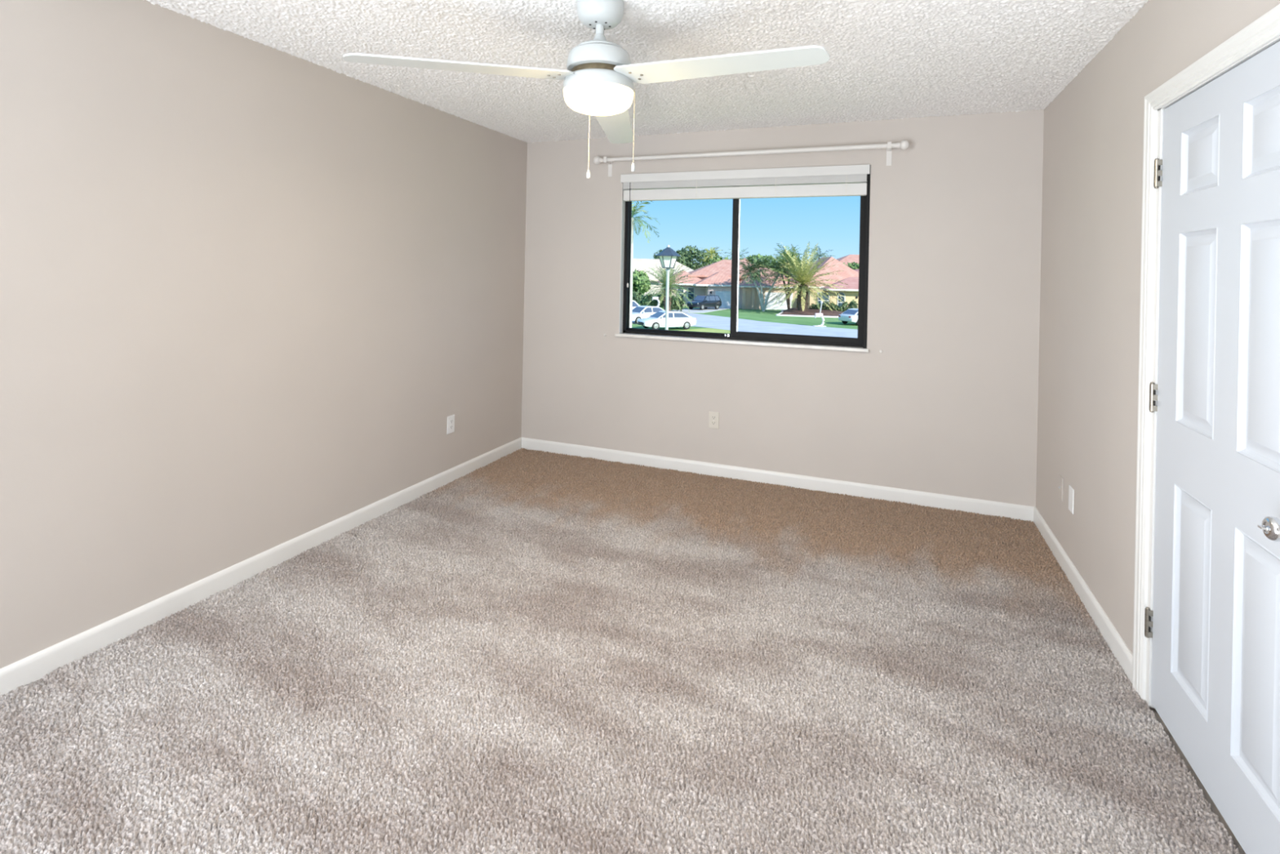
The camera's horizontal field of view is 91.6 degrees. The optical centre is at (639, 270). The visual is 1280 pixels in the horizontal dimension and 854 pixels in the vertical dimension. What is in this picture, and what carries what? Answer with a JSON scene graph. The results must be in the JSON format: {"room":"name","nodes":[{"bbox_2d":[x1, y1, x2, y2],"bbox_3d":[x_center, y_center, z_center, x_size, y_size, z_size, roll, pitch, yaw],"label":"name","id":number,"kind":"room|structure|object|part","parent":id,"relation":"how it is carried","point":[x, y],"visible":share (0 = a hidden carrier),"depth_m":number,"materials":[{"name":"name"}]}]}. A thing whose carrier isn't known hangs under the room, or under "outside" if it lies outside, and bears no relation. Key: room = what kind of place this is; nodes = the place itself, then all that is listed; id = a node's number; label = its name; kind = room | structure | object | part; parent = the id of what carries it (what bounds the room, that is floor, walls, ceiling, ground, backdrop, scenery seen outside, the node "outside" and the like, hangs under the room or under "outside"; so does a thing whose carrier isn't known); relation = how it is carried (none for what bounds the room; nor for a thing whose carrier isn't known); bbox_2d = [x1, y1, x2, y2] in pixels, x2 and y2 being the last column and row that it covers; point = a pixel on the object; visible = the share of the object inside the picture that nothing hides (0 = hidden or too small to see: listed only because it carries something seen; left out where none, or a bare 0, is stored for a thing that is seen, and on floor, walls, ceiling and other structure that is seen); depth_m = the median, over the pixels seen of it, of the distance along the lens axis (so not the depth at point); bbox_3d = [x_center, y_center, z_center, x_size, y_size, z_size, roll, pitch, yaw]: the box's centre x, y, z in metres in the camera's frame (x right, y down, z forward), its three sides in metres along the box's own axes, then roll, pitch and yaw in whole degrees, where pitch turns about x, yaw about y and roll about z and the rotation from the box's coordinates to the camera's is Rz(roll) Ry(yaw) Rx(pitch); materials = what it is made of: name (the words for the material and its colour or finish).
{"room":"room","nodes":[
{"label":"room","id":0,"kind":"room"},
{"bbox_2d":[0,0,527,668],"bbox_3d":[-1.974,0.176,2.491,0.120,2.490,5.820,1,0,21],"label":"wall","id":1,"kind":"structure","parent":0,"point":[251,291],"depth_m":2.66,"materials":[{"name":"beige paint"}]},
{"bbox_2d":[0,436,521,695],"bbox_3d":[-1.950,1.358,2.429,0.014,0.090,5.500,1,0,21],"label":"baseboard","id":2,"kind":"structure","parent":1,"relation":"attached to","point":[30,668],"depth_m":2.67,"materials":[{"name":"white paint"}]},
{"bbox_2d":[446,414,454,434],"bbox_3d":[-1.265,1.028,4.168,0.008,0.118,0.074,1,0,21],"label":"wall outlet","id":3,"kind":"object","parent":1,"relation":"attached to","point":[451,420],"visible":1,"depth_m":4.16,"materials":[{"name":"white plastic"}]},
{"bbox_2d":[0,447,1245,853],"bbox_3d":[-0.295,1.578,1.821,3.787,0.295,5.820,1,0,21],"label":"floor","id":4,"kind":"structure","parent":0,"point":[532,651],"depth_m":2.09,"materials":[{"name":"beige carpet"}]},
{"bbox_2d":[146,0,1148,142],"bbox_3d":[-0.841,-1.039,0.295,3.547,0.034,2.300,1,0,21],"label":"ceiling","id":5,"kind":"structure","parent":0,"point":[889,60],"depth_m":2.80,"materials":[{"name":"white paint"}]},
{"bbox_2d":[342,0,830,178],"bbox_3d":[-0.016,-0.683,2.389,1.472,0.644,1.495,1,0,21],"label":"ceiling fan","id":6,"kind":"object","parent":5,"relation":"hanging from","point":[600,76],"visible":1,"depth_m":2.22,"materials":[{"name":"white metal"}]},
{"bbox_3d":[-0.592,-0.697,2.122,0.757,0.072,0.162,1,0,-27],"label":"fan blade","id":7,"kind":"part","parent":6,"relation":"part of","materials":[{"name":"white wood"}]},
{"bbox_3d":[-0.205,-0.382,2.466,0.014,0.033,0.014,1,0,21],"label":"pull knob","id":8,"kind":"part","parent":6,"relation":"part of","materials":[{"name":"white plastic"}]},
{"bbox_3d":[-0.202,-0.540,2.466,0.003,0.289,0.003,1,0,21],"label":"pull chain","id":9,"kind":"part","parent":6,"relation":"part of","materials":[{"name":"white fabric"}]},
{"bbox_3d":[-0.156,-0.633,2.343,0.265,0.076,0.265,1,0,21],"label":"lamp shade","id":10,"kind":"part","parent":6,"relation":"part of","materials":[{"name":"white glass"}]},
{"bbox_3d":[-0.128,-0.688,2.832,0.162,0.072,0.757,1,0,3],"label":"fan blade","id":11,"kind":"part","parent":6,"relation":"part of","materials":[{"name":"white wood"}]},
{"bbox_3d":[-0.026,-0.388,2.338,0.014,0.033,0.014,1,0,21],"label":"pull knob","id":12,"kind":"part","parent":6,"relation":"part of","materials":[{"name":"white plastic"}]},
{"bbox_3d":[-0.022,-0.542,2.338,0.003,0.282,0.003,1,0,21],"label":"pull chain","id":13,"kind":"part","parent":6,"relation":"part of","materials":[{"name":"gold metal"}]},
{"bbox_3d":[0.255,-0.680,2.075,0.757,0.072,0.162,1,0,33],"label":"fan blade","id":14,"kind":"part","parent":6,"relation":"part of","materials":[{"name":"white wood"}]},
{"bbox_2d":[637,262,696,311],"bbox_3d":[3.118,1.854,71.022,6.781,5.906,7.022,1,0,2],"label":"young palm","id":15,"kind":"object","parent":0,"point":[662,280],"visible":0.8,"depth_m":70.64,"materials":[{"name":"green plant"}]},
{"bbox_2d":[655,295,685,311],"bbox_3d":[3.521,3.819,72.486,3.438,2.009,2.164,1,0,-22],"label":"shrub","id":16,"kind":"object","parent":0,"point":[673,305],"visible":0.55,"depth_m":72.26,"materials":[{"name":"green plant"}]},
{"bbox_2d":[521,109,1044,506],"bbox_3d":[0.759,0.232,4.437,3.547,2.490,0.200,1,0,21],"label":"wall","id":17,"kind":"structure","parent":0,"point":[948,403],"depth_m":4.07,"materials":[{"name":"beige paint"}]},
{"bbox_2d":[618,182,625,333],"bbox_3d":[-0.132,-0.124,4.712,0.004,1.195,0.060,1,0,21],"label":"window reveal","id":18,"kind":"structure","parent":17,"relation":"in","point":[623,213],"depth_m":4.71,"materials":[{"name":"white paint"}]},
{"bbox_2d":[708,411,719,429],"bbox_3d":[0.523,1.060,4.412,0.074,0.118,0.008,1,0,21],"label":"wall outlet","id":19,"kind":"object","parent":17,"relation":"attached to","point":[713,417],"visible":1,"depth_m":4.41,"materials":[{"name":"beige plastic"}]},
{"bbox_2d":[614,333,868,352],"bbox_3d":[0.683,0.501,4.448,1.790,0.022,0.212,1,0,21],"label":"window sill","id":20,"kind":"structure","parent":17,"relation":"attached to","point":[620,335],"depth_m":4.33,"materials":[{"name":"stone"}]},
{"bbox_2d":[622,164,871,348],"bbox_3d":[0.695,-0.107,4.429,1.752,1.195,0.117,1,0,21],"label":"window","id":21,"kind":"structure","parent":17,"relation":"in","point":[861,340],"depth_m":4.40,"materials":[{"name":"black metal"}]},
{"bbox_3d":[0.310,-0.110,4.621,0.835,1.145,0.022,1,0,21],"label":"fixed sash","id":22,"kind":"part","parent":21,"relation":"part of","materials":[{"name":"clear glass"}]},
{"bbox_2d":[620,164,870,287],"bbox_3d":[0.675,-0.281,4.382,1.754,0.846,0.072,1,0,21],"label":"window blind","id":23,"kind":"object","parent":21,"relation":"attached to","point":[845,180],"visible":1,"depth_m":4.33,"materials":[{"name":"white plastic"}]},
{"bbox_3d":[-0.082,-0.288,4.650,0.008,0.765,0.006,1,0,21],"label":"tilt cord","id":24,"kind":"part","parent":23,"relation":"part of","materials":[{"name":"plastic"}]},
{"bbox_3d":[0.682,-0.547,4.380,1.717,0.080,0.051,1,0,21],"label":"rail","id":25,"kind":"part","parent":23,"relation":"part of","materials":[{"name":"white plastic"}]},
{"bbox_3d":[1.075,-0.095,4.286,0.898,1.163,0.025,1,0,21],"label":"sliding sash","id":26,"kind":"part","parent":21,"relation":"part of","materials":[{"name":"clear glass"}]},
{"bbox_2d":[593,140,909,177],"bbox_3d":[0.675,-0.765,4.312,2.184,0.144,0.109,1,0,21],"label":"curtain rod","id":27,"kind":"object","parent":17,"relation":"attached to","point":[904,144],"visible":1,"depth_m":4.20,"materials":[{"name":"white metal"}]},
{"bbox_3d":[0.668,-0.807,4.290,2.045,0.031,0.031,1,0,21],"label":"rod","id":28,"kind":"part","parent":27,"relation":"part of","materials":[{"name":"white metal"}]},
{"bbox_2d":[521,437,1034,521],"bbox_3d":[0.695,1.413,4.338,3.527,0.090,0.014,1,0,21],"label":"baseboard","id":29,"kind":"structure","parent":17,"relation":"attached to","point":[984,507],"depth_m":4.19,"materials":[{"name":"white paint"}]},
{"bbox_2d":[1035,0,1279,708],"bbox_3d":[1.439,0.246,1.152,0.120,2.490,5.820,1,0,21],"label":"wall","id":30,"kind":"structure","parent":0,"point":[1092,169],"depth_m":2.64,"materials":[{"name":"beige paint"}]},
{"bbox_2d":[1057,474,1063,501],"bbox_3d":[2.147,1.110,3.185,0.013,0.118,0.074,1,0,21],"label":"wall plate","id":31,"kind":"object","parent":30,"relation":"attached to","point":[1060,486],"visible":1,"depth_m":3.17,"materials":[{"name":"beige paint"}]},
{"bbox_2d":[1068,484,1074,514],"bbox_3d":[2.081,1.104,3.007,0.007,0.118,0.074,1,0,21],"label":"wall plate","id":32,"kind":"object","parent":30,"relation":"attached to","point":[1071,491],"visible":1,"depth_m":3.00,"materials":[{"name":"white plastic"}]},
{"bbox_2d":[1033,506,1133,683],"bbox_3d":[2.049,1.441,2.952,0.014,0.090,1.606,1,0,21],"label":"baseboard","id":33,"kind":"structure","parent":30,"relation":"attached to","point":[1114,641],"depth_m":2.69,"materials":[{"name":"white paint"}]},
{"bbox_2d":[1132,4,1279,707],"bbox_3d":[1.633,0.428,1.681,0.139,2.097,1.076,1,0,21],"label":"door frame","id":34,"kind":"structure","parent":30,"relation":"attached to","point":[1264,33],"depth_m":2.14,"materials":[{"name":"white paint"}]},
{"bbox_2d":[1144,40,1279,853],"bbox_3d":[1.573,0.455,1.711,0.108,2.002,0.891,1,0,21],"label":"door","id":35,"kind":"structure","parent":30,"relation":"in","point":[1215,612],"depth_m":1.70,"materials":[{"name":"white paint"}]},
{"bbox_3d":[1.429,0.576,1.382,0.062,0.065,0.065,1,0,21],"label":"knob","id":36,"kind":"part","parent":35,"relation":"part of","materials":[{"name":"silver metal"}]},
{"label":"outside","id":37,"kind":"structure","parent":0,"visible":0},
{"bbox_2d":[671,307,730,312],"bbox_3d":[8.026,4.978,77.803,4.761,0.240,13.615,1,0,30],"label":"driveway","id":38,"kind":"structure","parent":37,"point":[708,309],"depth_m":75.91,"materials":[{"name":"concrete"}]},
{"bbox_2d":[686,294,721,310],"bbox_3d":[8.069,3.958,78.199,2.260,1.800,4.926,1,0,44],"label":"suv","id":39,"kind":"object","parent":38,"relation":"on","point":[703,301],"visible":0.99,"depth_m":77.48,"materials":[{"name":"black paint"}]},
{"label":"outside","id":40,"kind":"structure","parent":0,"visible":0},
{"bbox_2d":[631,302,857,330],"bbox_3d":[30.051,5.351,111.605,260.000,0.001,218.800,1,0,21],"label":"ground","id":41,"kind":"structure","parent":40,"point":[769,315],"depth_m":64.80,"materials":[{"name":"green plant"}]},
{"bbox_2d":[632,289,644,302],"bbox_3d":[-0.966,3.595,79.569,3.766,2.328,2.277,1,0,21],"label":"shrub","id":42,"kind":"object","parent":41,"relation":"on","point":[637,295],"visible":0.23,"depth_m":79.17,"materials":[{"name":"green plant"}]},
{"bbox_2d":[632,269,651,295],"bbox_3d":[-0.940,2.191,85.811,5.044,5.094,4.906,1,0,-21],"label":"leafy tree","id":43,"kind":"object","parent":41,"relation":"on","point":[637,275],"visible":0.56,"depth_m":84.80,"materials":[{"name":"green plant"}]},
{"bbox_2d":[637,292,663,308],"bbox_3d":[1.524,3.718,74.365,3.434,2.403,2.880,1,0,21],"label":"shrub","id":44,"kind":"object","parent":41,"relation":"on","point":[644,301],"visible":0.44,"depth_m":73.75,"materials":[{"name":"green plant"}]},
{"bbox_2d":[632,258,693,297],"bbox_3d":[0.922,1.375,106.100,22.300,6.750,13.800,1,0,0],"label":"house","id":45,"kind":"structure","parent":41,"relation":"on","point":[639,264],"depth_m":103.06,"materials":[{"name":"paint"}]},
{"bbox_2d":[636,311,696,329],"bbox_3d":[2.177,4.027,50.800,4.776,1.440,2.130,1,0,-26],"label":"sedan","id":46,"kind":"object","parent":41,"relation":"on","point":[676,319],"visible":0.98,"depth_m":50.18,"materials":[{"name":"paint"}]},
{"bbox_2d":[653,248,694,269],"bbox_3d":[6.422,0.303,122.356,8.452,9.154,8.539,1,0,21],"label":"oak tree","id":47,"kind":"object","parent":41,"relation":"on","point":[681,260],"visible":0.14,"depth_m":120.32,"materials":[{"name":"green plant"}]},
{"bbox_2d":[680,244,721,270],"bbox_3d":[11.917,-0.197,130.641,9.886,10.385,9.353,1,0,21],"label":"oak tree","id":48,"kind":"object","parent":41,"relation":"on","point":[695,255],"visible":0.38,"depth_m":128.47,"materials":[{"name":"green plant"}]},
{"bbox_2d":[698,247,724,266],"bbox_3d":[13.464,0.244,117.215,5.180,9.529,5.426,1,0,21],"label":"palm","id":49,"kind":"object","parent":41,"relation":"on","point":[708,252],"visible":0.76,"depth_m":116.86,"materials":[{"name":"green plant"}]},
{"bbox_2d":[708,255,728,264],"bbox_3d":[14.565,1.170,109.107,5.555,7.748,5.851,1,0,21],"label":"oak tree","id":50,"kind":"object","parent":41,"relation":"on","point":[716,259],"visible":0.03,"depth_m":109.00,"materials":[{"name":"green plant"}]},
{"bbox_2d":[657,259,797,310],"bbox_3d":[11.718,1.673,89.020,18.420,6.600,16.960,1,0,0],"label":"house","id":51,"kind":"structure","parent":41,"relation":"on","point":[715,278],"depth_m":82.00,"materials":[{"name":"pink paint"}]},
{"bbox_3d":[5.537,3.096,84.912,0.750,1.500,0.025,1,0,0],"label":"pane","id":52,"kind":"part","parent":51,"relation":"part of","materials":[{"name":"clear glass"}]},
{"bbox_3d":[6.937,3.125,84.912,0.750,1.500,0.025,1,0,0],"label":"pane","id":53,"kind":"part","parent":51,"relation":"part of","materials":[{"name":"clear glass"}]},
{"bbox_2d":[724,248,751,261],"bbox_3d":[16.311,0.554,105.013,4.844,9.026,4.160,1,0,21],"label":"palm","id":54,"kind":"object","parent":41,"relation":"on","point":[728,248],"visible":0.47,"depth_m":104.78,"materials":[{"name":"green plant"}]},
{"bbox_2d":[746,253,783,271],"bbox_3d":[21.287,1.096,108.066,8.411,8.188,8.332,1,0,21],"label":"leafy tree","id":55,"kind":"object","parent":41,"relation":"on","point":[758,255],"visible":0.16,"depth_m":106.89,"materials":[{"name":"green plant"}]},
{"bbox_2d":[738,256,796,311],"bbox_3d":[15.503,1.686,77.026,8.181,6.815,4.761,1,0,4],"label":"tree","id":56,"kind":"object","parent":41,"relation":"on","point":[756,266],"visible":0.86,"depth_m":76.81,"materials":[{"name":"green plant"}]},
{"bbox_2d":[773,243,804,274],"bbox_3d":[26.577,0.194,111.868,6.091,10.170,6.114,1,0,21],"label":"palm","id":57,"kind":"object","parent":41,"relation":"on","point":[784,251],"visible":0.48,"depth_m":111.63,"materials":[{"name":"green plant"}]},
{"bbox_2d":[775,250,803,272],"bbox_3d":[27.662,0.762,118.580,8.697,9.119,7.918,1,0,21],"label":"leafy tree","id":58,"kind":"object","parent":41,"relation":"on","point":[790,251],"visible":0.02,"depth_m":116.13,"materials":[{"name":"green plant"}]},
{"bbox_2d":[775,307,843,317],"bbox_3d":[21.379,4.974,73.290,9.863,0.503,11.399,1,0,16],"label":"mulch bed","id":59,"kind":"object","parent":41,"relation":"on","point":[793,312],"visible":0.65,"depth_m":71.21,"materials":[{"name":"brown soil"}]},
{"bbox_2d":[764,249,801,309],"bbox_3d":[17.820,1.248,77.771,4.978,7.747,4.919,1,0,21],"label":"slender palm","id":60,"kind":"object","parent":59,"relation":"on","point":[788,300],"visible":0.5,"depth_m":77.22,"materials":[{"name":"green plant"}]},
{"bbox_2d":[761,241,849,311],"bbox_3d":[18.953,0.730,72.954,10.086,8.783,10.646,1,0,-36],"label":"date palm","id":61,"kind":"object","parent":59,"relation":"on","point":[805,276],"visible":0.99,"depth_m":72.40,"materials":[{"name":"green plant"}]},
{"bbox_2d":[808,302,825,309],"bbox_3d":[21.836,4.555,76.658,2.083,1.342,1.754,1,0,21],"label":"shrub","id":62,"kind":"object","parent":59,"relation":"on","point":[813,306],"visible":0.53,"depth_m":76.47,"materials":[{"name":"green plant"}]},
{"bbox_2d":[822,300,837,310],"bbox_3d":[22.911,4.426,75.225,1.433,1.655,1.951,1,0,-38],"label":"shrub","id":63,"kind":"object","parent":59,"relation":"on","point":[827,308],"visible":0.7,"depth_m":75.02,"materials":[{"name":"green plant"}]},
{"bbox_2d":[834,304,847,311],"bbox_3d":[24.176,4.631,75.526,2.138,1.237,1.740,1,0,21],"label":"shrub","id":64,"kind":"object","parent":59,"relation":"on","point":[839,308],"visible":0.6,"depth_m":75.12,"materials":[{"name":"green plant"}]},
{"bbox_2d":[841,299,857,311],"bbox_3d":[25.389,4.377,75.369,2.032,1.783,1.667,1,0,21],"label":"shrub","id":65,"kind":"object","parent":59,"relation":"on","point":[851,304],"visible":0.76,"depth_m":75.20,"materials":[{"name":"green plant"}]},
{"bbox_2d":[805,245,834,260],"bbox_3d":[31.021,0.594,108.129,5.697,9.553,5.229,1,0,21],"label":"palm","id":66,"kind":"object","parent":41,"relation":"on","point":[820,255],"visible":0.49,"depth_m":107.61,"materials":[{"name":"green plant"}]},
{"bbox_2d":[814,301,826,326],"bbox_3d":[16.343,3.929,56.600,1.050,2.340,0.630,1,0,0],"label":"mailbox","id":67,"kind":"object","parent":41,"relation":"on","point":[816,314],"visible":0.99,"depth_m":56.51,"materials":[{"name":"white metal"}]},
{"bbox_2d":[790,256,858,311],"bbox_3d":[29.021,1.729,86.320,16.020,7.200,17.360,1,0,0],"label":"house","id":68,"kind":"structure","parent":41,"relation":"on","point":[850,276],"depth_m":80.91,"materials":[{"name":"paint"}]},
{"bbox_3d":[23.128,3.758,78.513,1.300,1.900,0.025,1,0,0],"label":"pane","id":69,"kind":"part","parent":68,"relation":"part of","materials":[{"name":"clear glass"}]},
{"bbox_3d":[25.377,3.802,78.513,0.750,2.005,0.025,1,0,0],"label":"pane","id":70,"kind":"part","parent":68,"relation":"part of","materials":[{"name":"clear glass"}]},
{"bbox_2d":[835,254,859,266],"bbox_3d":[45.984,1.229,127.000,18.000,8.900,12.000,1,0,0],"label":"house","id":71,"kind":"structure","parent":41,"relation":"on","point":[850,258],"depth_m":124.70,"materials":[{"name":"beige paint"}]},
{"bbox_2d":[838,308,857,325],"bbox_3d":[21.215,4.389,59.600,4.726,1.500,2.130,1,0,-30],"label":"sedan","id":72,"kind":"object","parent":41,"relation":"on","point":[851,315],"visible":0.38,"depth_m":58.43,"materials":[{"name":"white paint"}]},
{"bbox_2d":[842,262,858,269],"bbox_3d":[34.888,1.915,104.619,6.719,7.104,5.733,1,0,21],"label":"leafy tree","id":73,"kind":"object","parent":41,"relation":"on","point":[855,265],"visible":0.09,"depth_m":104.44,"materials":[{"name":"green plant"}]},
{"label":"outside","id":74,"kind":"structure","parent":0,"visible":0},
{"bbox_2d":[631,311,857,337],"bbox_3d":[18.692,5.202,55.263,120.000,0.230,68.000,1,0,21],"label":"street","id":75,"kind":"structure","parent":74,"point":[705,321],"depth_m":54.03,"materials":[{"name":"grey asphalt"}]},
{"bbox_2d":[632,300,639,309],"bbox_3d":[-1.378,3.799,62.001,4.826,1.750,2.210,1,0,-37],"label":"suv","id":76,"kind":"object","parent":75,"relation":"on","point":[635,304],"visible":0.07,"depth_m":61.67,"materials":[{"name":"paint"}]},
{"bbox_2d":[631,305,665,324],"bbox_3d":[0.468,3.962,56.499,4.726,1.500,2.130,1,0,-37],"label":"sedan","id":77,"kind":"object","parent":75,"relation":"on","point":[640,312],"visible":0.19,"depth_m":55.69,"materials":[{"name":"paint"}]},
{"bbox_2d":[652,296,659,306],"bbox_3d":[1.706,3.774,66.200,0.831,1.987,0.294,1,0,0],"label":"mailbox","id":78,"kind":"object","parent":75,"relation":"on","point":[653,297],"visible":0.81,"depth_m":66.09,"materials":[{"name":"white metal"}]},
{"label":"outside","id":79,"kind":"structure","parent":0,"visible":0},
{"bbox_2d":[679,328,729,333],"bbox_3d":[16.992,5.157,23.543,100.000,0.250,45.100,1,0,21],"label":"verge","id":80,"kind":"structure","parent":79,"point":[702,330],"depth_m":49.76,"materials":[{"name":"green plant"}]},
{"bbox_2d":[629,200,660,328],"bbox_3d":[-0.601,-0.105,40.118,3.702,9.648,3.815,1,0,21],"label":"royal palm","id":81,"kind":"object","parent":80,"relation":"on","point":[633,212],"visible":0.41,"depth_m":39.87,"materials":[{"name":"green plant"}]},
{"bbox_2d":[655,244,680,329],"bbox_3d":[0.946,1.918,22.000,0.920,5.666,0.797,1,0,10],"label":"street lamp","id":82,"kind":"object","parent":80,"relation":"on","point":[668,257],"visible":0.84,"depth_m":21.92,"materials":[{"name":"metal"}]},
{"bbox_3d":[0.937,2.331,22.000,0.220,4.840,0.220,1,0,10],"label":"post","id":83,"kind":"part","parent":82,"relation":"part of","materials":[{"name":"white metal"}]},
{"bbox_3d":[0.991,-0.301,22.000,0.650,0.425,0.563,1,0,10],"label":"lantern glass","id":84,"kind":"part","parent":82,"relation":"part of","materials":[{"name":"white glass"}]}
]}

